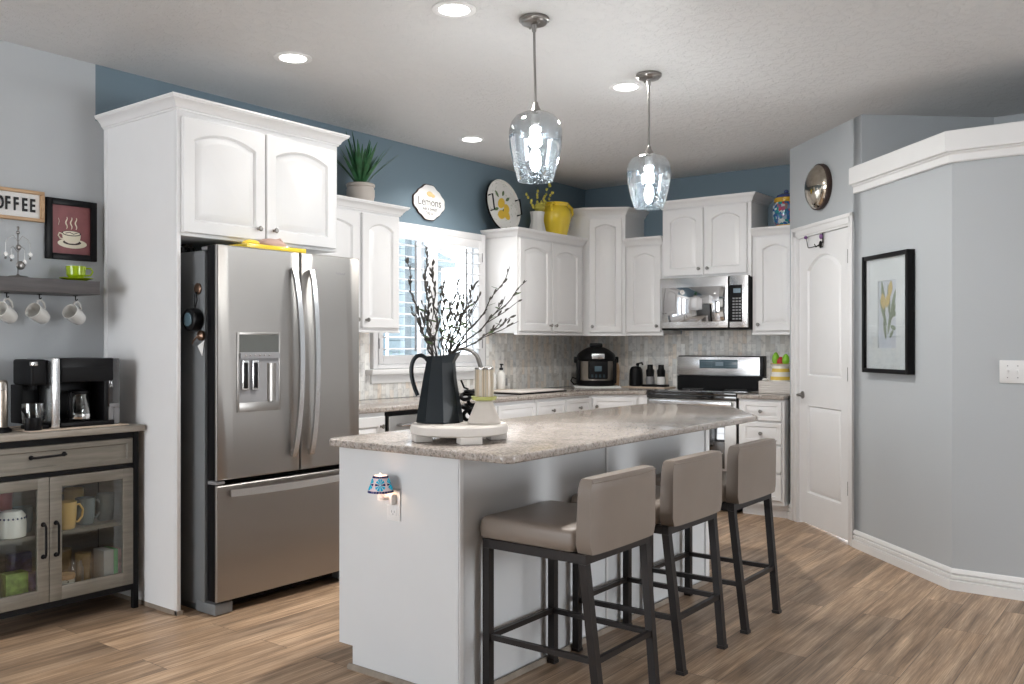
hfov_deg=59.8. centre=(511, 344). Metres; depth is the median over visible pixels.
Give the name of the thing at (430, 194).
picture
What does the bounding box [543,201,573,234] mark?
jug
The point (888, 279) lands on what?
framed botanical print
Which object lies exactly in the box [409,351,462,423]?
pitcher
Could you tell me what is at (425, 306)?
branch
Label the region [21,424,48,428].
drip tray
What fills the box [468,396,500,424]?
pedestal
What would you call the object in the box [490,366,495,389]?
soap bottle
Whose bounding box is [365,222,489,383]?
window
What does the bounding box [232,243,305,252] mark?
serving tray
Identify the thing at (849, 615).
floor
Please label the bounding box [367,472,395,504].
night light
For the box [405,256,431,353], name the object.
branch
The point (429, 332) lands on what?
branch
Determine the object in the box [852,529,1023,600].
baseboard
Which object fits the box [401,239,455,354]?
window
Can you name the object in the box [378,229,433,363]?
shutter
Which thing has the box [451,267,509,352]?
branch
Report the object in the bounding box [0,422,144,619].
base cabinet
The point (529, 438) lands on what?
island countertop
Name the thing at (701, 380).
range
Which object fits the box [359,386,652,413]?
countertop
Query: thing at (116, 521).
shelf
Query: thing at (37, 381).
coffee maker
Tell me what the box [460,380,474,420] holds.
ornament
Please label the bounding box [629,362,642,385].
soap dispenser
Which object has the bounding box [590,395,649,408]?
base cabinet
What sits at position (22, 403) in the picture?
glass mug
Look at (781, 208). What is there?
ginger jar
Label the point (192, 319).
timer
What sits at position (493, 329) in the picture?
branch
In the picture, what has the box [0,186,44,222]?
coffee sign
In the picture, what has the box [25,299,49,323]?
mug
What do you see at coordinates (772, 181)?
wall
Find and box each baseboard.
[787,503,790,519]
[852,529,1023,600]
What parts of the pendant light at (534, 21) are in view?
stem, lamp shade, bulb, bulb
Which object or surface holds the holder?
on the mat at (118, 424)
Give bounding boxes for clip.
[192,330,204,354]
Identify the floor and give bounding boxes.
[0,510,1023,683]
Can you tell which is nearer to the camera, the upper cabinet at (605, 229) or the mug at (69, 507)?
the mug at (69, 507)
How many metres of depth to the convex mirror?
6.05 m
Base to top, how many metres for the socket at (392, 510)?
0.028 m
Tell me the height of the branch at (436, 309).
0.457 m
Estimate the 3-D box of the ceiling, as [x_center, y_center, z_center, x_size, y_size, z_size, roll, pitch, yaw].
[1.091,-1.503,1.432,9.200,0.100,10.800,0,0,37]
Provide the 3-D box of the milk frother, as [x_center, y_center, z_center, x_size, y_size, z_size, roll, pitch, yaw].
[-2.307,0.275,3.985,0.124,0.232,0.124,0,0,37]
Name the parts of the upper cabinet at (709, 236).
door, crown molding, door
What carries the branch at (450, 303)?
in the pitcher
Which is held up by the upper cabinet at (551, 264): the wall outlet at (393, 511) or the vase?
the vase
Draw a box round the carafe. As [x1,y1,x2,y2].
[65,389,91,421]
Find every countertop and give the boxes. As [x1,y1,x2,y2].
[329,404,757,463]
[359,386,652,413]
[737,392,789,399]
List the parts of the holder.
scoop handle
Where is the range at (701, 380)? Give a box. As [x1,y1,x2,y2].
[647,355,766,511]
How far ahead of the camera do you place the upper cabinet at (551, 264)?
7.13 m
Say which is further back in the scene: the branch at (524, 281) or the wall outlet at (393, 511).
the branch at (524, 281)
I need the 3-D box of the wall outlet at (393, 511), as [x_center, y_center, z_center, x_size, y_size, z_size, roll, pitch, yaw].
[-0.453,0.612,3.407,0.072,0.120,0.007,0,0,37]
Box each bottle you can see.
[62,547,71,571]
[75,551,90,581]
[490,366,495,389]
[497,364,507,389]
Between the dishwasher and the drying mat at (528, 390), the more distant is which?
the drying mat at (528, 390)
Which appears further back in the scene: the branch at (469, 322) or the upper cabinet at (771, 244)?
the upper cabinet at (771, 244)
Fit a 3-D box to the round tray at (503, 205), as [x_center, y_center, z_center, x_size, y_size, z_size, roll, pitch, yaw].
[-0.065,-1.122,7.165,0.102,0.426,0.429,0,0,37]
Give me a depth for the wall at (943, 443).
4.70 m
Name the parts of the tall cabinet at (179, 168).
panel, shoe molding, crown molding, door, door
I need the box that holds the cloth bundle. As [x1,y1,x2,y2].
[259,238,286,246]
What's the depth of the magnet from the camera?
4.29 m
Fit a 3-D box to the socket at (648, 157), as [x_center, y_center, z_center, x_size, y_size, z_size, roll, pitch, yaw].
[0.734,-1.017,4.777,0.056,0.102,0.056,0,0,37]
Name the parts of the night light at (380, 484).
lamp shade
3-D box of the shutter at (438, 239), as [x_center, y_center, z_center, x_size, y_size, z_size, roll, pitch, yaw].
[-0.413,-0.345,6.833,0.102,0.956,0.569,0,0,37]
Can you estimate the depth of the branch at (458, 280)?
3.55 m
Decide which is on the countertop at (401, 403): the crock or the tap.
the tap
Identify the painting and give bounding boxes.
[490,183,516,226]
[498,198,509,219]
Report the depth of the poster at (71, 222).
4.50 m
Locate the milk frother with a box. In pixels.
[0,380,11,432]
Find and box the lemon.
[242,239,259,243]
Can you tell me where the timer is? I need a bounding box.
[182,292,203,330]
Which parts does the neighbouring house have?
pane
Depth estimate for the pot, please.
5.76 m
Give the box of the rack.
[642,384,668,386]
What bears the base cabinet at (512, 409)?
on the floor
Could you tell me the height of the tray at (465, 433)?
0.066 m
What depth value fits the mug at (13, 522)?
3.94 m
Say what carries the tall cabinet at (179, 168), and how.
on the floor
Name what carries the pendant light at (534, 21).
hanging from the ceiling
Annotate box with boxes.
[0,569,27,597]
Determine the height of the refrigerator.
1.768 m
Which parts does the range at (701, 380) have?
handle, oven door, door glass, control panel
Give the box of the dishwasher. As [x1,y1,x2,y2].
[384,409,417,431]
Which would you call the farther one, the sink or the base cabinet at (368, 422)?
the sink
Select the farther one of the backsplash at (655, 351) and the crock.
the backsplash at (655, 351)
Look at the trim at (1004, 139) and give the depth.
4.73 m
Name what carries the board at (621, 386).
on the countertop at (401, 403)
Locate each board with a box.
[572,385,620,387]
[621,386,675,388]
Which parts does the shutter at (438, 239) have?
tilt rod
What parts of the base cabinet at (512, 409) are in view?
drawer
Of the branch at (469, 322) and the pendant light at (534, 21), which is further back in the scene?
the pendant light at (534, 21)
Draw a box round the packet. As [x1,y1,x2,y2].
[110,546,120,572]
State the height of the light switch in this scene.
0.116 m
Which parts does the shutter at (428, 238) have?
tilt rod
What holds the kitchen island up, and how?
on the floor
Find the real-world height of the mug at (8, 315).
0.121 m
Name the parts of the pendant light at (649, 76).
stem, lamp shade, bulb, bulb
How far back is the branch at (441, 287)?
3.51 m
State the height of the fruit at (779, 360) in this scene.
0.074 m
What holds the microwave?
attached to the upper cabinet at (709, 236)
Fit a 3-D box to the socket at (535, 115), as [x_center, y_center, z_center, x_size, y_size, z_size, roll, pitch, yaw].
[0.104,-1.030,3.959,0.056,0.102,0.056,0,0,37]
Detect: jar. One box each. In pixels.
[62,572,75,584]
[475,367,493,396]
[772,190,789,225]
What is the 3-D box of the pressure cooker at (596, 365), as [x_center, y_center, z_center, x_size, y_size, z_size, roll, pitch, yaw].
[0.734,0.170,7.828,0.341,0.375,0.356,0,0,38]
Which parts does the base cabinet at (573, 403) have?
drawer, drawer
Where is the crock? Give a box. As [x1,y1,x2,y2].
[770,363,789,381]
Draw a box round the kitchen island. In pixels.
[339,430,708,683]
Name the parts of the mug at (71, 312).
handle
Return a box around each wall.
[0,40,584,426]
[585,164,789,333]
[790,114,861,531]
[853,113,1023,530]
[862,155,1023,577]
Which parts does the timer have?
cord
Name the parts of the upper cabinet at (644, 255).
crown molding, door, light rail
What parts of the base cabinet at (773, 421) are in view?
drawer, drawer, drawer, drawer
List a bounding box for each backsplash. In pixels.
[359,333,584,399]
[585,330,789,387]
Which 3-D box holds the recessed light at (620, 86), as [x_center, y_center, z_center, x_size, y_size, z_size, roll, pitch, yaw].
[0.641,-1.448,5.008,0.190,0.008,0.190,0,0,37]
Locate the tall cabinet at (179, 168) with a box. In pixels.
[94,92,349,615]
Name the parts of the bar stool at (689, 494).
leg, seat, rail, leg, rail, leg, seat frame, backrest, rail, leg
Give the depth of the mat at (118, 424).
4.16 m
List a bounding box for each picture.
[45,197,96,261]
[427,191,434,197]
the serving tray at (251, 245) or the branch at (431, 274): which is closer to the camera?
the branch at (431, 274)
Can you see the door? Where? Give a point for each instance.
(822, 279)
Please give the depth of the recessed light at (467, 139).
6.28 m
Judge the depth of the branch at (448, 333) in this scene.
3.57 m
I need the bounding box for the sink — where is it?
[459,394,513,396]
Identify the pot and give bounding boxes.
[346,182,374,200]
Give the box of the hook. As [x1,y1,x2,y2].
[804,232,825,247]
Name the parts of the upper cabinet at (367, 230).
door, crown molding, light rail, door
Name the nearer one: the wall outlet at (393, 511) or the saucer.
the wall outlet at (393, 511)
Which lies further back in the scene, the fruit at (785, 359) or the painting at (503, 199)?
the painting at (503, 199)
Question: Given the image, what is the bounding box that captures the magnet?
[194,283,201,293]
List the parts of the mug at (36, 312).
handle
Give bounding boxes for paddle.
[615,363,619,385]
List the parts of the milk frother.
lid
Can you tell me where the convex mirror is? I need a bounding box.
[804,164,831,209]
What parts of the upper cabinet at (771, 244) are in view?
crown molding, light rail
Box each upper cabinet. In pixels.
[319,195,409,332]
[480,227,587,335]
[567,207,648,335]
[623,236,680,335]
[654,191,773,278]
[750,225,789,334]
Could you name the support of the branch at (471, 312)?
in the pitcher
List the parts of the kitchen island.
panel, shoe molding, corner trim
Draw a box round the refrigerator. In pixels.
[181,244,358,615]
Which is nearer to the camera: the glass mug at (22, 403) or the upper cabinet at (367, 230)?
the glass mug at (22, 403)
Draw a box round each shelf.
[0,276,99,296]
[0,513,120,544]
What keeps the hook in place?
attached to the door
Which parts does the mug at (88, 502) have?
handle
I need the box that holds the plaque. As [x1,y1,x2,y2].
[412,184,444,220]
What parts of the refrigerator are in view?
door, freezer drawer, handle, handle, handle, door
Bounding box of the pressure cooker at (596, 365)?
[570,343,618,385]
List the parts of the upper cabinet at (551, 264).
crown molding, door, light rail, door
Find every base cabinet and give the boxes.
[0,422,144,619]
[359,412,384,433]
[462,400,534,418]
[534,395,590,414]
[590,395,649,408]
[739,398,789,517]
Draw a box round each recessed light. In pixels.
[274,51,311,64]
[432,1,475,17]
[458,136,484,142]
[609,82,642,91]
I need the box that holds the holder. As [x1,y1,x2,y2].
[21,408,42,430]
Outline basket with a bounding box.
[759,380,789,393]
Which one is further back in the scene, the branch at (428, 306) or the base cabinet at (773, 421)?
the base cabinet at (773, 421)
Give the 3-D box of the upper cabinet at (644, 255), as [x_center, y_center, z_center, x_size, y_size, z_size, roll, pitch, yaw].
[1.210,-0.496,7.699,0.364,0.835,0.380,0,0,37]
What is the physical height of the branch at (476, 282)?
0.547 m
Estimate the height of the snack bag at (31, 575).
0.120 m
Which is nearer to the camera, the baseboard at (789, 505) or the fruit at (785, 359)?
the baseboard at (789, 505)
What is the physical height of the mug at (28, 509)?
0.115 m
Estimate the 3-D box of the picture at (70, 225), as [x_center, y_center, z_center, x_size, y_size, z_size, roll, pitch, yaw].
[-2.225,-0.580,4.500,0.024,0.304,0.256,0,0,37]
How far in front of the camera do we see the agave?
5.77 m
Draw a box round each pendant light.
[509,13,561,183]
[626,70,671,210]
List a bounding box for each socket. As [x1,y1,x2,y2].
[390,508,395,515]
[530,101,540,124]
[644,145,653,164]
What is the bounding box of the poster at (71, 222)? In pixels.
[53,204,89,254]
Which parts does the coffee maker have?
brew drawer, water tank, tank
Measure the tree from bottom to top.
0.245 m
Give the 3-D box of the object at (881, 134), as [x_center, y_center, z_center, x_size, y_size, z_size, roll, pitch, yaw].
[4.872,-0.082,4.019,6.320,2.743,0.700,0,0,37]
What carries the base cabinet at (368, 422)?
on the floor
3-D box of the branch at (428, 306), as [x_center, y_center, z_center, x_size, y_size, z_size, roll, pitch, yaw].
[-0.333,0.060,3.551,0.148,0.455,0.023,0,0,-3]
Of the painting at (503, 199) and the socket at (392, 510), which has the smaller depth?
the socket at (392, 510)
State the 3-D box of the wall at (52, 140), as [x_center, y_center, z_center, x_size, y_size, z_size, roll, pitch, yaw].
[-2.553,-0.082,4.207,0.140,2.743,10.800,0,0,37]
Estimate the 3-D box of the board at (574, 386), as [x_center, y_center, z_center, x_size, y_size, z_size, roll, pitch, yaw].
[0.739,0.365,7.835,0.400,0.016,0.340,0,0,-1]
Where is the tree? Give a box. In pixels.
[3,226,32,276]
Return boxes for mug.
[0,298,17,323]
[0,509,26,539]
[12,505,32,532]
[21,403,43,424]
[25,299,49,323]
[62,300,85,324]
[62,487,83,499]
[62,500,83,529]
[75,496,99,524]
[95,492,114,520]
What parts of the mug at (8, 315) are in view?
handle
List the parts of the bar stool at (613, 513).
leg, seat, rail, leg, seat frame, leg, rail, backrest, rail, leg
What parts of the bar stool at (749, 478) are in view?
leg, leg, seat, rail, rail, leg, seat frame, backrest, rail, leg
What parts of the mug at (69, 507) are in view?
handle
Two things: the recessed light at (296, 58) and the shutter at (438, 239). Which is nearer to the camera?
the recessed light at (296, 58)
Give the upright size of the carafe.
0.150 m
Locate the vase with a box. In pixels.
[525,183,553,230]
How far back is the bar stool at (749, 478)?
4.11 m
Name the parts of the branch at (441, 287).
stem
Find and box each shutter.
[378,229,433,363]
[434,234,482,361]
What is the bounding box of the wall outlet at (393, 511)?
[387,489,400,521]
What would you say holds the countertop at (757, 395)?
on the base cabinet at (773, 421)
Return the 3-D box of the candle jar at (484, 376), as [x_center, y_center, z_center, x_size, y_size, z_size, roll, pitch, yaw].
[-0.109,0.148,3.479,0.074,0.121,0.074,0,0,37]
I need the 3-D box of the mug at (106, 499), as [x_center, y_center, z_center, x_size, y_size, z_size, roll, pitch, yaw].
[-2.017,0.794,4.390,0.116,0.130,0.085,0,0,19]
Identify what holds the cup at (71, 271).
on the saucer
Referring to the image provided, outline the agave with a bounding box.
[337,132,397,200]
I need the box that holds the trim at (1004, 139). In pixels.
[849,121,1023,193]
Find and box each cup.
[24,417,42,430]
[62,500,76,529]
[66,266,93,276]
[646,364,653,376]
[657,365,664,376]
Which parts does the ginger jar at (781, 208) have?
lid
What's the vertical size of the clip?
0.123 m
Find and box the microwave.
[660,275,752,330]
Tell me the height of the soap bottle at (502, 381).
0.206 m
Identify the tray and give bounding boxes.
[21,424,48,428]
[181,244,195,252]
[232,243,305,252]
[410,420,507,444]
[486,179,521,227]
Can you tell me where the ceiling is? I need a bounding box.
[0,0,1023,189]
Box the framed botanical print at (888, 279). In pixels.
[862,249,914,374]
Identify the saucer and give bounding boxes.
[59,277,92,280]
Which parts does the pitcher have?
handle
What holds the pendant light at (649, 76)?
hanging from the ceiling
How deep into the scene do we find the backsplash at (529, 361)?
7.50 m
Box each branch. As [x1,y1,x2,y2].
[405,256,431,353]
[410,303,432,355]
[418,297,433,355]
[423,244,432,354]
[425,259,444,355]
[427,309,439,355]
[435,307,448,355]
[439,286,456,355]
[440,301,463,354]
[444,294,457,354]
[448,278,470,353]
[448,311,485,353]
[449,280,480,348]
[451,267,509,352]
[451,280,526,353]
[451,301,477,340]
[452,315,517,353]
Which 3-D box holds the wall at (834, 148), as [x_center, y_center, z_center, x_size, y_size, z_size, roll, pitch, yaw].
[2.207,-0.082,6.339,0.342,2.743,1.442,0,0,6]
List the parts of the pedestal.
dish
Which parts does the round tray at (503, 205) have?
handle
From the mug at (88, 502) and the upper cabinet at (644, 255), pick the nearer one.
the mug at (88, 502)
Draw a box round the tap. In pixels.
[451,347,482,366]
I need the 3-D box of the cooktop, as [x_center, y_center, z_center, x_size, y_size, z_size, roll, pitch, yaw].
[1.581,0.395,7.240,0.768,0.061,0.605,0,0,37]
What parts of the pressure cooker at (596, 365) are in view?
handle, lid, control panel, handle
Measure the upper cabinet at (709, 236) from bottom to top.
0.655 m
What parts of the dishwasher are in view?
door, handle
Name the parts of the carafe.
handle, lid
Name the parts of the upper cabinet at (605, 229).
light rail, door, crown molding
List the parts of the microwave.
door glass, door, handle, control panel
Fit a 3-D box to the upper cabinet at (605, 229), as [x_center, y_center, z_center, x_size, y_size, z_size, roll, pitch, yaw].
[0.784,-0.632,7.911,0.675,1.107,0.560,0,0,37]
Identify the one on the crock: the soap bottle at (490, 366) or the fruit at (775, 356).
the fruit at (775, 356)
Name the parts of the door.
handle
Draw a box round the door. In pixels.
[791,212,853,546]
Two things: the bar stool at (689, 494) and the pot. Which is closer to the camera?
the bar stool at (689, 494)
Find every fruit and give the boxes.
[772,352,778,363]
[777,357,782,363]
[782,354,789,363]
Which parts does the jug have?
handle, handle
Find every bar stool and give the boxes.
[480,465,659,683]
[570,450,727,675]
[650,438,781,634]
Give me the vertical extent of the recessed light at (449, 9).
0.008 m
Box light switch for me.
[999,360,1023,382]
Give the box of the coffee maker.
[11,357,119,428]
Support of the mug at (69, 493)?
on the base cabinet at (36, 467)
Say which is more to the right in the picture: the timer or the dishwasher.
the dishwasher
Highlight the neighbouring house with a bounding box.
[383,238,404,354]
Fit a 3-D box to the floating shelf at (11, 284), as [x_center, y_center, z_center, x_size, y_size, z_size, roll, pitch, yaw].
[-2.472,-0.279,3.992,0.247,0.066,1.156,0,0,37]
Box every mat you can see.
[10,423,128,431]
[494,388,566,394]
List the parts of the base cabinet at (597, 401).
drawer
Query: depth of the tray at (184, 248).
4.54 m
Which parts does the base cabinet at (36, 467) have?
door, handle, handle, handle, drawer, door, leg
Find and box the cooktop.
[647,387,758,400]
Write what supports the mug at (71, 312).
hanging from the hook

